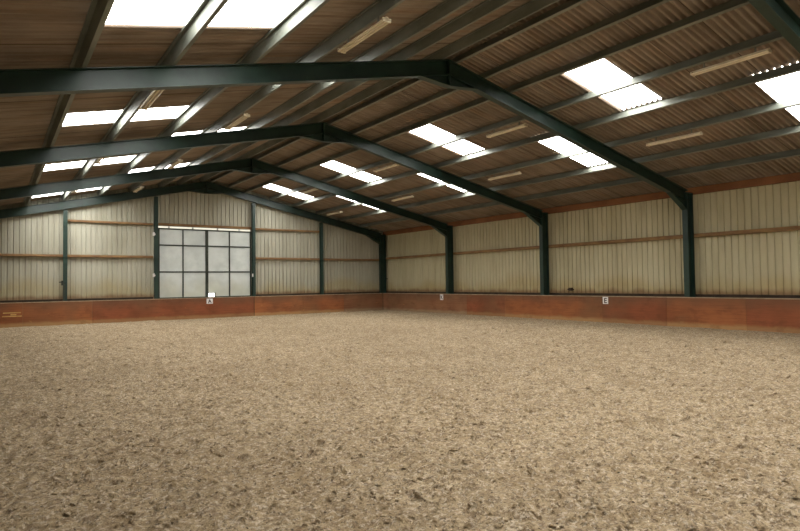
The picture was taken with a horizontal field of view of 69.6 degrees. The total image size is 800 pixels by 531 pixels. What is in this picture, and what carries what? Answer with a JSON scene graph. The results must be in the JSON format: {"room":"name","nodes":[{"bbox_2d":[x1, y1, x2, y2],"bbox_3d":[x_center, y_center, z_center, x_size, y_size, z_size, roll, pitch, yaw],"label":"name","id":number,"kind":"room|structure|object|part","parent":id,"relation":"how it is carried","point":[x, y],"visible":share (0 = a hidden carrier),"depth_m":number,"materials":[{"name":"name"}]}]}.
{"room":"sports facility","nodes":[
{"label":"sports facility","id":0,"kind":"room"},
{"bbox_2d":[0,179,382,300],"bbox_3d":[-9.571,-0.887,28.238,21.200,6.880,0.034,0,-2,-35],"label":"wall","id":1,"kind":"structure","parent":0,"point":[21,278],"depth_m":26.64,"materials":[{"name":"beige metal"}]},
{"bbox_2d":[0,254,152,257],"bbox_3d":[-14.749,-0.421,24.453,7.980,0.105,0.140,0,-2,-35],"label":"wall rail","id":2,"kind":"object","parent":1,"relation":"attached to","point":[21,255],"visible":1,"depth_m":24.90,"materials":[{"name":"brown wood"}]},
{"bbox_2d":[0,297,152,302],"bbox_3d":[-14.723,1.481,24.397,7.980,0.090,0.140,0,-2,-35],"label":"wall rail","id":3,"kind":"object","parent":1,"relation":"attached to","point":[88,299],"visible":0.92,"depth_m":24.82,"materials":[{"name":"brown wood"}]},
{"bbox_2d":[68,219,152,224],"bbox_3d":[-12.959,-1.929,25.774,3.550,0.090,0.140,0,-2,-35],"label":"wall rail","id":4,"kind":"object","parent":1,"relation":"attached to","point":[69,220],"visible":0.8,"depth_m":25.71,"materials":[{"name":"brown wood"}]},
{"bbox_2d":[158,223,250,229],"bbox_3d":[-9.532,-1.919,28.193,4.720,0.120,0.140,0,-2,-35],"label":"wall rail","id":5,"kind":"object","parent":1,"relation":"attached to","point":[159,224],"visible":1,"depth_m":28.10,"materials":[{"name":"brown wood"}]},
{"bbox_2d":[255,228,318,232],"bbox_3d":[-5.989,-1.879,30.691,3.830,0.090,0.140,0,-2,-35],"label":"wall rail","id":6,"kind":"object","parent":1,"relation":"attached to","point":[255,228],"visible":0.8,"depth_m":30.56,"materials":[{"name":"brown wood"}]},
{"bbox_2d":[256,257,378,260],"bbox_3d":[-4.274,-0.344,31.843,7.980,0.105,0.140,0,-2,-35],"label":"wall rail","id":7,"kind":"object","parent":1,"relation":"attached to","point":[261,258],"visible":0.96,"depth_m":31.41,"materials":[{"name":"brown wood"}]},
{"bbox_2d":[256,292,378,295],"bbox_3d":[-4.248,1.557,31.787,7.980,0.090,0.140,0,-2,-35],"label":"wall rail","id":8,"kind":"object","parent":1,"relation":"attached to","point":[338,292],"visible":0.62,"depth_m":31.27,"materials":[{"name":"brown wood"}]},
{"bbox_2d":[0,0,530,204],"bbox_3d":[-1.585,-3.822,7.651,10.720,2.565,43.080,0,-2,-35],"label":"ceiling","id":9,"kind":"structure","parent":0,"point":[33,33],"depth_m":10.71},
{"bbox_2d":[32,187,100,197],"bbox_3d":[-13.413,-3.053,23.263,2.680,0.700,1.600,0,-2,-35],"label":"rooflight","id":10,"kind":"object","parent":9,"relation":"attached to","point":[99,187],"visible":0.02,"depth_m":23.49,"materials":[{"name":"white plastic"}]},
{"bbox_2d":[23,0,114,205],"bbox_3d":[-3.248,-3.220,6.472,0.182,0.197,42.910,0,-2,-35],"label":"purlin","id":11,"kind":"object","parent":9,"relation":"attached to","point":[98,13],"visible":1,"depth_m":8.60,"materials":[{"name":"metal"}]},
{"bbox_2d":[43,155,135,170],"bbox_3d":[-9.776,-3.253,18.110,2.680,0.700,1.180,0,-2,-35],"label":"rooflight","id":12,"kind":"object","parent":9,"relation":"attached to","point":[126,158],"visible":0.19,"depth_m":18.06,"materials":[{"name":"white plastic"}]},
{"bbox_2d":[62,106,187,125],"bbox_3d":[-6.261,-3.446,13.129,2.680,0.700,1.180,0,-2,-35],"label":"rooflight","id":13,"kind":"object","parent":9,"relation":"attached to","point":[166,112],"visible":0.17,"depth_m":13.08,"materials":[{"name":"white plastic"}]},
{"bbox_2d":[129,163,188,172],"bbox_3d":[-9.344,-3.764,22.170,2.540,0.667,1.040,0,-2,-35],"label":"rooflight","id":14,"kind":"object","parent":9,"relation":"attached to","point":[184,164],"visible":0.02,"depth_m":21.86,"materials":[{"name":"white plastic"}]},
{"bbox_2d":[105,0,301,26],"bbox_3d":[-2.745,-3.639,8.148,2.680,0.700,1.180,0,-2,-35],"label":"rooflight","id":15,"kind":"object","parent":9,"relation":"attached to","point":[251,13],"visible":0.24,"depth_m":8.19,"materials":[{"name":"white plastic"}]},
{"bbox_2d":[172,127,244,135],"bbox_3d":[-5.829,-3.957,17.188,2.540,0.667,1.040,0,-2,-35],"label":"rooflight","id":16,"kind":"object","parent":9,"relation":"attached to","point":[239,128],"visible":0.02,"depth_m":16.73,"materials":[{"name":"white plastic"}]},
{"bbox_2d":[198,0,559,181],"bbox_3d":[2.556,-4.831,10.631,0.182,0.197,42.910,0,-2,-35],"label":"purlin","id":17,"kind":"object","parent":9,"relation":"attached to","point":[531,7],"visible":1,"depth_m":12.80,"materials":[{"name":"metal"}]},
{"bbox_2d":[0,310,799,530],"bbox_3d":[2.885,1.865,10.554,21.000,0.162,43.030,0,-2,-35],"label":"floor","id":18,"kind":"structure","parent":0,"point":[39,517],"depth_m":6.62,"materials":[{"name":"beige sand"}]},
{"bbox_2d":[0,302,22,327],"bbox_3d":[-16.357,2.015,22.665,2.512,1.055,0.083,0,-2,-35],"label":"kickboard","id":19,"kind":"object","parent":18,"relation":"on","point":[11,314],"visible":0.84,"depth_m":23.14,"materials":[{"name":"brown wood"}]},
{"bbox_2d":[23,300,91,326],"bbox_3d":[-14.306,2.030,24.111,2.492,1.055,0.083,0,-2,-35],"label":"kickboard","id":20,"kind":"object","parent":18,"relation":"on","point":[52,313],"visible":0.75,"depth_m":24.05,"materials":[{"name":"brown wood"}]},
{"bbox_2d":[59,210,67,300],"bbox_3d":[-14.341,0.065,24.498,0.305,4.886,0.205,0,-2,-35],"label":"post","id":21,"kind":"object","parent":18,"relation":"on","point":[65,212],"visible":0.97,"depth_m":24.50,"materials":[{"name":"metal"}]},
{"bbox_3d":[-14.288,0.066,24.557,0.150,4.886,0.170,0,-2,-35],"label":"post","id":22,"kind":"part","parent":21,"relation":"part of","materials":[{"name":"grey metal"}]},
{"bbox_2d":[92,299,158,323],"bbox_3d":[-12.165,2.045,25.622,2.732,1.055,0.083,0,-2,-35],"label":"kickboard","id":23,"kind":"object","parent":18,"relation":"on","point":[103,311],"visible":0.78,"depth_m":25.55,"materials":[{"name":"red wood"}]},
{"bbox_2d":[153,196,157,298],"bbox_3d":[-11.328,-0.337,26.634,0.238,5.733,0.215,0,-2,-35],"label":"post","id":24,"kind":"object","parent":18,"relation":"on","point":[155,233],"visible":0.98,"depth_m":26.64,"materials":[{"name":"black metal"}]},
{"bbox_2d":[158,228,206,298],"bbox_3d":[-10.367,-0.093,27.489,2.245,3.330,0.060,0,-2,-35],"label":"door","id":25,"kind":"structure","parent":24,"relation":"attached to","point":[182,253],"depth_m":27.46,"materials":[{"name":"white plastic"}]},
{"bbox_2d":[159,297,208,319],"bbox_3d":[-10.151,2.062,27.104,2.252,1.055,0.083,0,-2,-35],"label":"kickboard","id":26,"kind":"object","parent":18,"relation":"on","point":[169,308],"visible":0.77,"depth_m":27.05,"materials":[{"name":"red wood"}]},
{"bbox_2d":[0,181,387,292],"bbox_3d":[-9.366,-0.785,28.038,20.995,6.660,0.238,0,-2,-35],"label":"frame","id":27,"kind":"object","parent":18,"relation":"on","point":[205,187],"visible":0.98,"depth_m":28.07,"materials":[{"name":"green paint"}]},
{"bbox_2d":[0,158,453,293],"bbox_3d":[-5.906,-0.978,23.044,20.890,6.660,0.196,0,-2,-35],"label":"frame","id":28,"kind":"object","parent":18,"relation":"on","point":[250,165],"visible":0.98,"depth_m":22.81,"materials":[{"name":"green paint"}]},
{"bbox_2d":[209,296,253,317],"bbox_3d":[-8.304,2.075,28.407,2.252,1.055,0.083,0,-2,-35],"label":"kickboard","id":29,"kind":"object","parent":18,"relation":"on","point":[221,307],"visible":0.8,"depth_m":28.37,"materials":[{"name":"red wood"}]},
{"bbox_2d":[207,298,212,303],"bbox_3d":[-9.177,1.720,27.756,0.300,0.250,0.012,0,-2,-35],"label":"plate","id":30,"kind":"object","parent":29,"relation":"attached to","point":[209,301],"visible":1,"depth_m":27.77,"materials":[{"name":"white plastic"}]},
{"bbox_2d":[208,293,215,296],"bbox_3d":[-9.100,1.424,27.823,0.360,0.225,0.040,0,-2,-35],"label":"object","id":31,"kind":"structure","parent":29,"relation":"on","point":[209,294],"depth_m":27.82,"materials":[{"name":"white"}]},
{"bbox_2d":[251,203,255,295],"bbox_3d":[-7.484,-0.324,29.353,0.202,5.764,0.205,0,-2,-35],"label":"post","id":32,"kind":"object","parent":18,"relation":"on","point":[253,231],"visible":0.94,"depth_m":29.35,"materials":[{"name":"metal"}]},
{"bbox_2d":[207,230,250,296],"bbox_3d":[-8.531,-0.079,28.785,2.240,3.330,0.060,0,-2,-35],"label":"door","id":33,"kind":"structure","parent":32,"relation":"attached to","point":[228,252],"depth_m":28.77,"materials":[{"name":"white plastic"}]},
{"bbox_2d":[168,226,248,230],"bbox_3d":[-9.508,-1.798,28.236,4.490,0.110,0.080,0,-2,-35],"label":"door track","id":34,"kind":"object","parent":33,"relation":"attached to","point":[168,226],"visible":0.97,"depth_m":28.06,"materials":[{"name":"metal"}]},
{"bbox_2d":[0,122,549,294],"bbox_3d":[-2.390,-1.171,18.062,20.890,6.660,0.196,0,-2,-35],"label":"frame","id":35,"kind":"object","parent":18,"relation":"on","point":[322,132],"visible":0.96,"depth_m":17.31,"materials":[{"name":"green paint"}]},
{"bbox_3d":[-2.431,-4.195,18.151,0.036,0.590,0.196,0,-2,-35],"label":"plate","id":36,"kind":"part","parent":35,"relation":"part of","materials":[{"name":"green paint"}]},
{"bbox_2d":[254,295,302,315],"bbox_3d":[-6.257,2.088,29.790,2.672,1.055,0.083,0,-2,-35],"label":"kickboard","id":37,"kind":"object","parent":18,"relation":"on","point":[286,304],"visible":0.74,"depth_m":29.73,"materials":[{"name":"brown wood"}]},
{"bbox_2d":[319,223,323,294],"bbox_3d":[-4.303,0.112,31.602,0.150,4.940,0.170,0,-2,-35],"label":"post","id":38,"kind":"object","parent":18,"relation":"on","point":[320,224],"visible":0.86,"depth_m":31.57,"materials":[{"name":"black metal"}]},
{"bbox_2d":[303,294,343,313],"bbox_3d":[-4.145,2.104,31.280,2.482,1.055,0.083,0,-2,-35],"label":"kickboard","id":39,"kind":"object","parent":18,"relation":"on","point":[323,303],"visible":0.8,"depth_m":31.23,"materials":[{"name":"brown wood"}]},
{"bbox_2d":[0,59,695,296],"bbox_3d":[1.126,-1.365,13.081,20.890,6.660,0.196,0,-2,-35],"label":"frame","id":40,"kind":"object","parent":18,"relation":"on","point":[446,73],"visible":0.98,"depth_m":11.35,"materials":[{"name":"green paint"}]},
{"bbox_2d":[59,0,228,200],"bbox_3d":[-2.182,-3.516,7.236,0.182,0.197,42.910,0,-2,-35],"label":"purlin","id":41,"kind":"object","parent":40,"relation":"on","point":[207,10],"visible":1,"depth_m":9.33,"materials":[{"name":"metal"}]},
{"bbox_2d":[95,157,105,163],"bbox_3d":[-8.173,-2.996,15.766,0.156,0.179,1.460,0,-2,-35],"label":"strip light","id":42,"kind":"object","parent":41,"relation":"attached to","point":[103,158],"visible":0.52,"depth_m":15.96,"materials":[{"name":"plastic"}]},
{"bbox_2d":[139,90,163,109],"bbox_3d":[-4.657,-3.189,10.785,0.156,0.179,1.460,0,-2,-35],"label":"strip light","id":43,"kind":"object","parent":41,"relation":"attached to","point":[154,93],"visible":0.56,"depth_m":10.83,"materials":[{"name":"beige plastic"}]},
{"bbox_2d":[96,0,329,195],"bbox_3d":[-1.042,-3.832,8.053,0.182,0.197,42.910,0,-2,-35],"label":"purlin","id":44,"kind":"object","parent":40,"relation":"on","point":[305,9],"visible":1,"depth_m":10.22,"materials":[{"name":"metal"}]},
{"bbox_2d":[126,0,404,191],"bbox_3d":[-0.049,-4.108,8.764,0.182,0.197,42.910,0,-2,-35],"label":"purlin","id":45,"kind":"object","parent":40,"relation":"on","point":[369,15],"visible":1,"depth_m":10.93,"materials":[{"name":"metal"}]},
{"bbox_2d":[133,184,143,192],"bbox_3d":[-11.170,-3.306,24.562,0.156,0.179,1.460,0,-2,-35],"label":"strip light","id":46,"kind":"object","parent":45,"relation":"attached to","point":[140,187],"visible":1,"depth_m":24.39,"materials":[{"name":"beige plastic"}]},
{"bbox_2d":[167,157,182,168],"bbox_3d":[-7.654,-3.499,19.581,0.156,0.179,1.460,0,-2,-35],"label":"strip light","id":47,"kind":"object","parent":45,"relation":"attached to","point":[179,161],"visible":1,"depth_m":19.50,"materials":[{"name":"beige plastic"}]},
{"bbox_2d":[224,112,249,129],"bbox_3d":[-4.138,-3.692,14.599,0.156,0.179,1.460,0,-2,-35],"label":"strip light","id":48,"kind":"object","parent":45,"relation":"attached to","point":[245,116],"visible":1,"depth_m":14.53,"materials":[{"name":"beige plastic"}]},
{"bbox_2d":[337,16,390,53],"bbox_3d":[-0.623,-3.885,9.618,0.156,0.179,1.460,0,-2,-35],"label":"strip light","id":49,"kind":"object","parent":45,"relation":"attached to","point":[380,24],"visible":1,"depth_m":9.53,"materials":[{"name":"beige plastic"}]},
{"bbox_2d":[156,0,473,187],"bbox_3d":[1.001,-4.399,9.517,0.182,0.197,42.910,0,-2,-35],"label":"purlin","id":50,"kind":"object","parent":40,"relation":"on","point":[444,9],"visible":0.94,"depth_m":11.68,"materials":[{"name":"metal"}]},
{"bbox_2d":[176,0,513,184],"bbox_3d":[1.693,-4.591,10.012,0.182,0.197,42.910,0,-2,-35],"label":"purlin","id":51,"kind":"object","parent":40,"relation":"on","point":[486,7],"visible":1,"depth_m":12.19,"materials":[{"name":"metal"}]},
{"bbox_2d":[210,0,588,181],"bbox_3d":[2.987,-4.833,10.935,0.179,0.198,42.910,0,-2,-35],"label":"purlin","id":52,"kind":"object","parent":40,"relation":"on","point":[570,4],"visible":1,"depth_m":12.90,"materials":[{"name":"metal"}]},
{"bbox_3d":[1.085,-4.388,13.170,0.036,0.590,0.196,0,-2,-35],"label":"plate","id":53,"kind":"part","parent":40,"relation":"part of","materials":[{"name":"green paint"}]},
{"bbox_2d":[269,31,783,199],"bbox_3d":[5.496,-4.163,12.680,0.179,0.198,42.910,0,-2,-35],"label":"purlin","id":54,"kind":"object","parent":40,"relation":"on","point":[773,36],"visible":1,"depth_m":13.64,"materials":[{"name":"metal"}]},
{"bbox_2d":[303,188,318,193],"bbox_3d":[-4.039,-3.450,26.147,0.156,0.179,1.460,0,-2,-35],"label":"strip light","id":55,"kind":"object","parent":54,"relation":"attached to","point":[315,189],"visible":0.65,"depth_m":26.21,"materials":[{"name":"beige plastic"}]},
{"bbox_2d":[373,162,398,171],"bbox_3d":[-0.523,-3.643,21.166,0.156,0.179,1.460,0,-2,-35],"label":"strip light","id":56,"kind":"object","parent":54,"relation":"attached to","point":[393,164],"visible":0.97,"depth_m":21.15,"materials":[{"name":"beige plastic"}]},
{"bbox_2d":[486,122,527,137],"bbox_3d":[2.993,-3.836,16.185,0.156,0.179,1.460,0,-2,-35],"label":"strip light","id":57,"kind":"object","parent":54,"relation":"attached to","point":[519,126],"visible":1,"depth_m":16.12,"materials":[{"name":"beige plastic"}]},
{"bbox_2d":[690,47,771,75],"bbox_3d":[6.451,-4.026,11.285,0.156,0.179,1.460,0,-2,-35],"label":"strip light","id":58,"kind":"object","parent":54,"relation":"attached to","point":[755,54],"visible":1,"depth_m":11.21,"materials":[{"name":"beige plastic"}]},
{"bbox_2d":[292,62,799,206],"bbox_3d":[6.562,-3.879,13.421,0.179,0.198,42.910,0,-2,-35],"label":"purlin","id":59,"kind":"object","parent":40,"relation":"on","point":[793,68],"visible":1,"depth_m":14.67,"materials":[{"name":"metal"}]},
{"bbox_2d":[316,97,799,213],"bbox_3d":[7.726,-3.568,14.231,0.179,0.198,42.910,0,-2,-35],"label":"purlin","id":60,"kind":"object","parent":40,"relation":"on","point":[792,102],"visible":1,"depth_m":16.06,"materials":[{"name":"metal"}]},
{"bbox_2d":[392,195,413,201],"bbox_3d":[0.105,-2.960,24.987,0.156,0.179,1.460,0,-2,-35],"label":"strip light","id":61,"kind":"object","parent":60,"relation":"attached to","point":[411,196],"visible":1,"depth_m":24.88,"materials":[{"name":"beige plastic"}]},
{"bbox_2d":[488,170,520,180],"bbox_3d":[3.621,-3.153,20.006,0.156,0.179,1.460,0,-2,-35],"label":"strip light","id":62,"kind":"object","parent":60,"relation":"attached to","point":[514,173],"visible":1,"depth_m":19.93,"materials":[{"name":"beige plastic"}]},
{"bbox_2d":[646,130,702,146],"bbox_3d":[7.136,-3.346,15.024,0.156,0.179,1.460,0,-2,-35],"label":"strip light","id":63,"kind":"object","parent":60,"relation":"attached to","point":[656,142],"visible":1,"depth_m":14.97,"materials":[{"name":"beige plastic"}]},
{"bbox_2d":[338,125,799,220],"bbox_3d":[8.874,-3.261,15.029,0.179,0.198,42.910,0,-2,-35],"label":"purlin","id":64,"kind":"object","parent":40,"relation":"on","point":[794,129],"visible":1,"depth_m":17.46,"materials":[{"name":"metal"}]},
{"bbox_2d":[344,293,382,311],"bbox_3d":[-2.070,2.119,32.743,2.580,1.055,0.083,0,-2,-35],"label":"kickboard","id":65,"kind":"object","parent":18,"relation":"on","point":[363,301],"visible":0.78,"depth_m":32.70,"materials":[{"name":"brown wood"}]},
{"bbox_2d":[383,293,404,310],"bbox_3d":[-0.351,2.091,32.579,0.036,1.055,2.177,0,-2,-35],"label":"kickboard","id":66,"kind":"object","parent":18,"relation":"on","point":[391,301],"visible":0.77,"depth_m":32.52,"materials":[{"name":"brown wood"}]},
{"bbox_2d":[0,349,798,530],"bbox_3d":[0.817,1.882,9.865,13.693,0.131,13.570,0,-2,-35],"label":"crumbs","id":67,"kind":"object","parent":18,"relation":"on","point":[372,349],"visible":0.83,"depth_m":4.97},
{"bbox_2d":[1,351,799,530],"bbox_3d":[-0.766,1.899,9.786,13.075,0.138,13.098,-2,-2,37],"label":"flakes","id":68,"kind":"object","parent":18,"relation":"on","point":[60,509],"visible":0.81,"depth_m":4.87,"materials":[{"name":"beige wood"}]},
{"bbox_2d":[405,293,433,312],"bbox_3d":[1.008,2.016,30.654,0.036,1.055,2.522,0,-2,-35],"label":"kickboard","id":69,"kind":"object","parent":18,"relation":"on","point":[414,302],"visible":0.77,"depth_m":30.60,"materials":[{"name":"brown wood"}]},
{"bbox_2d":[434,294,466,314],"bbox_3d":[2.466,1.936,28.588,0.036,1.055,2.522,0,-2,-35],"label":"kickboard","id":70,"kind":"object","parent":18,"relation":"on","point":[451,303],"visible":0.79,"depth_m":28.47,"materials":[{"name":"brown wood"}]},
{"bbox_2d":[466,294,504,316],"bbox_3d":[3.921,1.856,26.526,0.036,1.055,2.512,0,-2,-35],"label":"kickboard","id":71,"kind":"object","parent":18,"relation":"on","point":[477,304],"visible":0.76,"depth_m":26.45,"materials":[{"name":"red wood"}]},
{"bbox_2d":[505,295,548,318],"bbox_3d":[5.365,1.777,24.481,0.036,1.055,2.482,0,-2,-35],"label":"kickboard","id":72,"kind":"object","parent":18,"relation":"on","point":[521,306],"visible":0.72,"depth_m":24.41,"materials":[{"name":"brown wood"}]},
{"bbox_2d":[549,295,602,321],"bbox_3d":[6.806,1.698,22.439,0.036,1.055,2.502,0,-2,-35],"label":"kickboard","id":73,"kind":"object","parent":18,"relation":"on","point":[561,307],"visible":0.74,"depth_m":22.39,"materials":[{"name":"brown wood"}]},
{"bbox_2d":[602,296,666,325],"bbox_3d":[8.252,1.618,20.389,0.036,1.055,2.502,0,-2,-35],"label":"kickboard","id":74,"kind":"object","parent":18,"relation":"on","point":[646,310],"visible":0.78,"depth_m":20.29,"materials":[{"name":"red wood"}]},
{"bbox_2d":[603,297,607,303],"bbox_3d":[7.602,1.291,21.296,0.012,0.260,0.230,0,-2,-35],"label":"plate","id":75,"kind":"object","parent":74,"relation":"attached to","point":[605,299],"visible":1,"depth_m":21.29,"materials":[{"name":"white plastic"}]},
{"bbox_2d":[666,297,746,330],"bbox_3d":[9.699,1.539,18.340,0.036,1.055,2.502,0,-2,-35],"label":"kickboard","id":76,"kind":"object","parent":18,"relation":"on","point":[702,312],"visible":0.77,"depth_m":18.25,"materials":[{"name":"brown wood"}]},
{"bbox_2d":[746,298,799,333],"bbox_3d":[11.146,1.459,16.290,0.036,1.055,2.502,0,-2,-35],"label":"kickboard","id":77,"kind":"object","parent":18,"relation":"on","point":[782,315],"visible":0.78,"depth_m":16.71,"materials":[{"name":"red wood"}]},
{"bbox_2d":[748,0,799,52],"bbox_3d":[4.532,-1.552,8.255,20.890,6.660,0.196,0,-2,-35],"label":"frame","id":78,"kind":"object","parent":18,"relation":"on","point":[777,13],"visible":1,"depth_m":9.67,"materials":[{"name":"green paint"}]},
{"bbox_2d":[209,0,799,231],"bbox_3d":[7.173,-3.860,13.833,10.720,2.361,43.080,0,-2,-35],"label":"ceiling","id":79,"kind":"structure","parent":0,"point":[743,23],"depth_m":15.57,"materials":[{"name":"brown metal"}]},
{"bbox_2d":[263,184,312,199],"bbox_3d":[-5.566,-3.680,28.470,2.380,0.585,1.060,0,-2,-35],"label":"rooflight","id":80,"kind":"object","parent":79,"relation":"attached to","point":[270,186],"visible":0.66,"depth_m":28.46,"materials":[{"name":"white plastic"}]},
{"bbox_2d":[321,160,379,181],"bbox_3d":[-2.050,-3.873,23.489,2.380,0.585,1.060,0,-2,-35],"label":"rooflight","id":81,"kind":"object","parent":79,"relation":"attached to","point":[339,167],"visible":0.62,"depth_m":23.46,"materials":[{"name":"white plastic"}]},
{"bbox_2d":[418,173,466,191],"bbox_3d":[1.832,-3.380,22.622,2.670,0.647,1.000,0,-2,-35],"label":"rooflight","id":82,"kind":"object","parent":79,"relation":"attached to","point":[421,174],"visible":0.12,"depth_m":22.89,"materials":[{"name":"white plastic"}]},
{"bbox_2d":[410,124,483,154],"bbox_3d":[1.466,-4.066,18.508,2.380,0.585,1.060,0,-2,-35],"label":"rooflight","id":83,"kind":"object","parent":79,"relation":"attached to","point":[430,132],"visible":0.67,"depth_m":18.48,"materials":[{"name":"white plastic"}]},
{"bbox_2d":[228,0,671,187],"bbox_3d":[3.708,-4.640,11.437,0.179,0.198,42.910,0,-2,-35],"label":"purlin","id":84,"kind":"object","parent":79,"relation":"attached to","point":[650,4],"visible":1,"depth_m":12.86,"materials":[{"name":"metal"}]},
{"bbox_2d":[245,0,749,192],"bbox_3d":[4.413,-4.452,11.927,0.179,0.198,42.910,0,-2,-35],"label":"purlin","id":85,"kind":"object","parent":79,"relation":"attached to","point":[730,5],"visible":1,"depth_m":12.77,"materials":[{"name":"metal"}]},
{"bbox_2d":[539,136,607,166],"bbox_3d":[5.348,-3.573,17.640,2.670,0.647,1.000,0,-2,-35],"label":"rooflight","id":86,"kind":"object","parent":79,"relation":"attached to","point":[559,144],"visible":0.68,"depth_m":17.77,"materials":[{"name":"white plastic"}]},
{"bbox_2d":[359,148,799,226],"bbox_3d":[10.022,-2.955,15.827,0.179,0.198,42.910,0,-2,-35],"label":"purlin","id":87,"kind":"object","parent":79,"relation":"attached to","point":[796,152],"visible":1,"depth_m":19.38,"materials":[{"name":"metal"}]},
{"bbox_2d":[565,59,661,109],"bbox_3d":[4.981,-4.259,13.527,2.380,0.585,1.060,0,-2,-35],"label":"rooflight","id":88,"kind":"object","parent":79,"relation":"attached to","point":[601,73],"visible":0.67,"depth_m":13.48,"materials":[{"name":"white plastic"}]},
{"bbox_2d":[756,61,799,120],"bbox_3d":[8.863,-3.766,12.659,2.670,0.647,1.000,0,-2,-35],"label":"rooflight","id":89,"kind":"object","parent":79,"relation":"attached to","point":[785,87],"visible":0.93,"depth_m":12.54,"materials":[{"name":"white plastic"}]},
{"bbox_2d":[386,181,799,316],"bbox_3d":[11.529,-0.382,16.742,0.034,4.632,43.030,0,-2,-35],"label":"wall","id":90,"kind":"structure","parent":0,"point":[768,263],"depth_m":21.21,"materials":[{"name":"beige metal"}]},
{"bbox_2d":[383,172,799,235],"bbox_3d":[11.397,-2.564,16.789,0.145,0.230,42.920,0,-2,-35],"label":"beam","id":91,"kind":"structure","parent":90,"relation":"attached to","point":[790,177],"depth_m":20.93,"materials":[{"name":"brown wood"}]},
{"bbox_2d":[386,226,799,259],"bbox_3d":[11.416,-1.080,16.745,0.145,0.120,42.920,0,-2,-35],"label":"wall rail","id":92,"kind":"object","parent":90,"relation":"attached to","point":[789,228],"visible":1,"depth_m":21.00,"materials":[{"name":"brown wood"}]},
{"bbox_2d":[386,291,799,297],"bbox_3d":[11.443,0.902,16.687,0.145,0.085,42.920,0,-2,-35],"label":"wall rail","id":93,"kind":"object","parent":90,"relation":"attached to","point":[590,294],"visible":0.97,"depth_m":21.14,"materials":[{"name":"brown wood"}]}
]}

